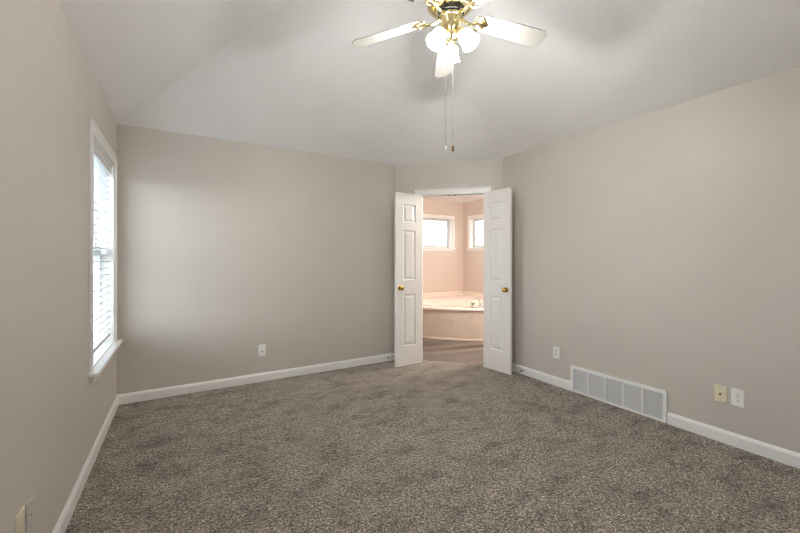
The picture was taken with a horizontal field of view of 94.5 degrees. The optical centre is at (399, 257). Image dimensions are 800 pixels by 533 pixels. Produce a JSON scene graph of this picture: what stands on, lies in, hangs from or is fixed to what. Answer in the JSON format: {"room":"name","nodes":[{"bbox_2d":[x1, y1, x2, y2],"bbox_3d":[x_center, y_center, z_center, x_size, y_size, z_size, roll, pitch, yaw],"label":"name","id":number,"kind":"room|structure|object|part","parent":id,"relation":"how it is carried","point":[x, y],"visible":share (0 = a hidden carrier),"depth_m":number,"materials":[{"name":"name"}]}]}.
{"room":"empty bedroom","nodes":[
{"label":"empty bedroom","id":0,"kind":"room"},
{"bbox_2d":[0,0,116,532],"bbox_3d":[-1.358,0.050,1.206,0.150,2.550,4.800,0,0,-31],"label":"wall","id":1,"kind":"structure","parent":0,"point":[51,419],"depth_m":1.51,"materials":[{"name":"beige paint"}]},
{"bbox_2d":[15,506,24,532],"bbox_3d":[-1.302,0.930,1.268,0.008,0.117,0.072,0,0,-31],"label":"wall plate","id":2,"kind":"object","parent":1,"relation":"attached to","point":[20,518],"visible":1,"depth_m":1.26,"materials":[{"name":"beige plastic"}]},
{"bbox_2d":[25,494,33,532],"bbox_3d":[-1.351,0.941,1.352,0.009,0.117,0.072,0,0,-31],"label":"plate","id":3,"kind":"object","parent":1,"relation":"attached to","point":[29,507],"visible":1,"depth_m":1.34,"materials":[{"name":"grey plastic"}]},
{"bbox_2d":[52,395,118,532],"bbox_3d":[-1.287,1.231,1.248,0.015,0.088,4.570,0,0,-31],"label":"baseboard","id":4,"kind":"structure","parent":1,"relation":"attached to","point":[63,521],"depth_m":2.06,"materials":[{"name":"white paint"}]},
{"bbox_2d":[88,117,122,386],"bbox_3d":[-2.188,-0.034,2.655,0.200,1.637,1.090,0,0,-31],"label":"window","id":5,"kind":"structure","parent":1,"relation":"in","point":[98,360],"depth_m":3.00,"materials":[{"name":"white paint"}]},
{"bbox_3d":[-2.255,-0.387,2.616,0.028,0.738,0.862,0,0,-31],"label":"sash","id":6,"kind":"part","parent":5,"relation":"part of","materials":[{"name":"plastic"}]},
{"bbox_3d":[-2.229,0.315,2.631,0.028,0.754,0.862,0,0,-31],"label":"sash","id":7,"kind":"part","parent":5,"relation":"part of","materials":[{"name":"plastic"}]},
{"bbox_2d":[94,143,111,351],"bbox_3d":[-2.178,-0.060,2.662,0.072,1.391,0.856,0,0,-31],"label":"window blind","id":8,"kind":"object","parent":5,"relation":"attached to","point":[101,165],"visible":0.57,"depth_m":2.77,"materials":[{"name":"white plastic"}]},
{"bbox_3d":[-2.338,-0.043,2.916,0.055,1.336,0.002,0,0,-31],"label":"ladder cord","id":9,"kind":"part","parent":8,"relation":"part of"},
{"bbox_3d":[-2.185,0.624,2.658,0.052,0.022,0.842,0,0,-31],"label":"rail","id":10,"kind":"part","parent":8,"relation":"part of","materials":[{"name":"white plastic"}]},
{"bbox_3d":[-2.132,0.710,2.689,0.070,0.024,1.090,0,0,-31],"label":"sill","id":11,"kind":"part","parent":5,"relation":"part of","materials":[{"name":"white paint"}]},
{"bbox_2d":[117,124,394,393],"bbox_3d":[-1.255,0.050,3.990,2.867,2.550,0.115,0,0,-31],"label":"wall","id":12,"kind":"structure","parent":0,"point":[226,249],"depth_m":3.72,"materials":[{"name":"beige paint"}]},
{"bbox_2d":[117,353,394,404],"bbox_3d":[-1.256,1.231,3.914,2.787,0.088,0.015,0,0,-31],"label":"baseboard","id":13,"kind":"structure","parent":12,"relation":"attached to","point":[138,396],"depth_m":3.72,"materials":[{"name":"white paint"}]},
{"bbox_2d":[258,344,265,355],"bbox_3d":[-1.424,0.953,3.818,0.072,0.117,0.009,0,0,-31],"label":"phone jack plate","id":14,"kind":"object","parent":12,"relation":"attached to","point":[261,348],"visible":1,"depth_m":3.81,"materials":[{"name":"white plastic"}]},
{"bbox_2d":[58,0,799,202],"bbox_3d":[0.621,-1.827,3.603,5.758,1.323,6.735,0,0,-31],"label":"ceiling","id":15,"kind":"structure","parent":0,"point":[286,74],"depth_m":3.06,"materials":[{"name":"paint"}]},
{"bbox_2d":[352,0,546,151],"bbox_3d":[0.330,-1.514,2.157,1.233,1.757,1.193,0,0,-31],"label":"ceiling fan","id":16,"kind":"object","parent":15,"relation":"hanging from","point":[442,40],"visible":1,"depth_m":2.23,"materials":[{"name":"gold metal"}]},
{"bbox_3d":[-0.084,-1.407,2.336,0.454,0.066,0.131,0,0,19],"label":"blade","id":17,"kind":"part","parent":16,"relation":"part of","materials":[{"name":"white wood"}]},
{"bbox_3d":[0.214,-1.260,2.115,0.121,0.125,0.110,0,0,-31],"label":"lamp shade","id":18,"kind":"part","parent":16,"relation":"part of","materials":[{"name":"white glass"}]},
{"bbox_3d":[0.321,-1.407,2.601,0.131,0.066,0.454,0,0,1],"label":"blade","id":19,"kind":"part","parent":16,"relation":"part of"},
{"bbox_3d":[0.319,-1.260,2.306,0.115,0.125,0.118,0,0,-31],"label":"lamp shade","id":20,"kind":"part","parent":16,"relation":"part of","materials":[{"name":"white glass"}]},
{"bbox_3d":[0.358,-1.313,2.154,0.061,0.055,0.075,0,0,-31],"label":"lamp arm","id":21,"kind":"part","parent":16,"relation":"part of","materials":[{"name":"gold metal"}]},
{"bbox_3d":[0.399,-1.260,2.125,0.111,0.125,0.120,0,0,-31],"label":"lamp shade","id":22,"kind":"part","parent":16,"relation":"part of","materials":[{"name":"white glass"}]},
{"bbox_3d":[0.698,-1.407,2.298,0.454,0.066,0.131,0,0,-17],"label":"blade","id":23,"kind":"part","parent":16,"relation":"part of","materials":[{"name":"white wood"}]},
{"bbox_2d":[65,338,799,532],"bbox_3d":[0.626,1.300,3.623,5.728,0.050,6.705,0,0,-31],"label":"floor","id":24,"kind":"structure","parent":0,"point":[426,446],"depth_m":2.28,"materials":[{"name":"beige carpet"}]},
{"bbox_2d":[423,290,482,340],"bbox_3d":[0.966,0.987,6.348,2.156,0.593,2.156,0,0,-31],"label":"bathtub","id":25,"kind":"object","parent":24,"relation":"on","point":[448,315],"visible":0.49,"depth_m":5.82,"materials":[{"name":"ceramic"}]},
{"bbox_2d":[423,295,482,310],"bbox_3d":[0.966,1.016,6.348,2.156,0.475,2.156,0,0,-31],"label":"basin","id":26,"kind":"object","parent":25,"relation":"in","point":[430,302],"depth_m":6.98,"materials":[{"name":"white ceramic"}]},
{"bbox_2d":[471,297,482,307],"bbox_3d":[1.235,0.702,5.872,0.356,0.148,0.228,0,0,-22],"label":"tub faucet","id":27,"kind":"object","parent":25,"relation":"on","point":[477,298],"visible":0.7,"depth_m":5.78,"materials":[{"name":"silver metal"}]},
{"bbox_2d":[423,199,462,292],"bbox_3d":[0.000,0.050,7.109,3.050,2.550,0.130,0,0,-31],"label":"wall","id":28,"kind":"structure","parent":0,"point":[442,270],"depth_m":7.59,"materials":[{"name":"paint"}]},
{"bbox_2d":[423,214,455,250],"bbox_3d":[0.653,-0.503,7.467,1.090,0.730,0.180,0,0,-31],"label":"window","id":29,"kind":"structure","parent":28,"relation":"in","point":[450,220],"depth_m":7.63,"materials":[{"name":"white paint"}]},
{"bbox_3d":[0.623,-0.505,7.519,0.916,0.586,0.030,0,0,-31],"label":"frame","id":30,"kind":"part","parent":29,"relation":"part of","materials":[{"name":"plastic"}]},
{"bbox_3d":[0.681,-0.193,7.420,1.090,0.022,0.070,0,0,-31],"label":"sill","id":31,"kind":"part","parent":29,"relation":"part of","materials":[{"name":"white paint"}]},
{"bbox_2d":[395,158,502,193],"bbox_3d":[0.583,0.050,4.526,1.301,2.550,0.115,0,0,14],"label":"wall","id":32,"kind":"structure","parent":0,"point":[409,178],"depth_m":4.46,"materials":[{"name":"beige paint"}]},
{"bbox_2d":[395,192,421,366],"bbox_3d":[0.108,0.252,4.403,0.388,2.034,0.139,0,0,-34],"label":"door","id":33,"kind":"structure","parent":32,"relation":"in","point":[408,206],"depth_m":4.37,"materials":[{"name":"white paint"}]},
{"bbox_2d":[414,186,491,358],"bbox_3d":[0.638,0.219,4.499,0.924,2.112,0.139,0,0,14],"label":"trim","id":34,"kind":"structure","parent":32,"relation":"attached to","point":[467,190],"depth_m":4.47,"materials":[{"name":"white paint"}]},
{"bbox_3d":[0.624,0.219,4.444,0.924,2.112,0.024,0,0,14],"label":"casing","id":35,"kind":"part","parent":34,"relation":"part of","materials":[{"name":"white paint"}]},
{"bbox_2d":[483,187,512,374],"bbox_3d":[1.094,0.252,4.168,0.139,2.034,0.388,0,0,-36],"label":"door","id":36,"kind":"structure","parent":32,"relation":"in","point":[497,204],"depth_m":4.14,"materials":[{"name":"white paint"}]},
{"bbox_2d":[463,199,482,292],"bbox_3d":[2.273,0.050,6.393,0.130,2.550,3.680,0,0,-31],"label":"wall","id":37,"kind":"structure","parent":0,"point":[472,260],"depth_m":7.61,"materials":[{"name":"paint"}]},
{"bbox_2d":[466,214,482,250],"bbox_3d":[1.721,-0.503,7.274,0.180,0.730,1.090,0,0,-31],"label":"window","id":38,"kind":"structure","parent":37,"relation":"in","point":[471,220],"depth_m":7.66,"materials":[{"name":"white paint"}]},
{"bbox_3d":[1.772,-0.505,7.305,0.030,0.586,0.916,0,0,-31],"label":"frame","id":39,"kind":"part","parent":38,"relation":"part of","materials":[{"name":"plastic"}]},
{"bbox_2d":[503,66,799,452],"bbox_3d":[2.188,0.050,2.753,0.115,2.550,3.845,0,0,-31],"label":"wall","id":40,"kind":"structure","parent":0,"point":[659,249],"depth_m":2.79,"materials":[{"name":"beige paint"}]},
{"bbox_2d":[512,363,570,390],"bbox_3d":[1.417,1.231,3.927,0.015,0.088,0.879,0,0,-31],"label":"baseboard","id":41,"kind":"structure","parent":40,"relation":"attached to","point":[563,383],"depth_m":3.81,"materials":[{"name":"white paint"}]},
{"bbox_2d":[553,346,559,358],"bbox_3d":[1.560,0.947,3.691,0.009,0.117,0.072,0,0,-31],"label":"wall outlet","id":42,"kind":"object","parent":40,"relation":"attached to","point":[556,350],"visible":1,"depth_m":3.69,"materials":[{"name":"white plastic"}]},
{"bbox_2d":[571,365,666,422],"bbox_3d":[1.847,1.151,3.195,0.020,0.244,0.812,0,0,-31],"label":"air vent","id":43,"kind":"object","parent":40,"relation":"in","point":[644,400],"visible":1,"depth_m":3.13,"materials":[{"name":"white metal"}]},
{"bbox_3d":[1.691,1.153,3.461,0.011,0.196,0.142,0,0,-31],"label":"louver panel","id":44,"kind":"part","parent":43,"relation":"part of","materials":[{"name":"grey metal"}]},
{"bbox_3d":[1.770,1.153,3.328,0.011,0.196,0.142,0,0,-31],"label":"louver panel","id":45,"kind":"part","parent":43,"relation":"part of","materials":[{"name":"grey metal"}]},
{"bbox_3d":[1.849,1.153,3.195,0.011,0.196,0.142,0,0,-31],"label":"louver panel","id":46,"kind":"part","parent":43,"relation":"part of","materials":[{"name":"grey metal"}]},
{"bbox_3d":[1.927,1.153,3.062,0.011,0.196,0.142,0,0,-31],"label":"louver panel","id":47,"kind":"part","parent":43,"relation":"part of","materials":[{"name":"grey metal"}]},
{"bbox_3d":[2.006,1.153,2.929,0.011,0.196,0.142,0,0,-31],"label":"louver panel","id":48,"kind":"part","parent":43,"relation":"part of","materials":[{"name":"white metal"}]},
{"bbox_2d":[714,384,726,403],"bbox_3d":[2.224,0.944,2.567,0.014,0.117,0.072,0,0,-31],"label":"plate","id":49,"kind":"object","parent":40,"relation":"attached to","point":[720,392],"visible":1,"depth_m":2.57,"materials":[{"name":"beige plastic"}]},
{"bbox_2d":[667,412,799,468],"bbox_3d":[2.557,1.231,2.005,0.015,0.088,1.951,0,0,-31],"label":"baseboard","id":50,"kind":"structure","parent":40,"relation":"attached to","point":[779,454],"depth_m":2.48,"materials":[{"name":"white paint"}]},
{"bbox_2d":[731,388,744,408],"bbox_3d":[2.272,0.944,2.489,0.009,0.117,0.072,0,0,-31],"label":"wall outlet","id":51,"kind":"object","parent":40,"relation":"attached to","point":[737,396],"visible":1,"depth_m":2.48,"materials":[{"name":"white plastic"}]}
]}

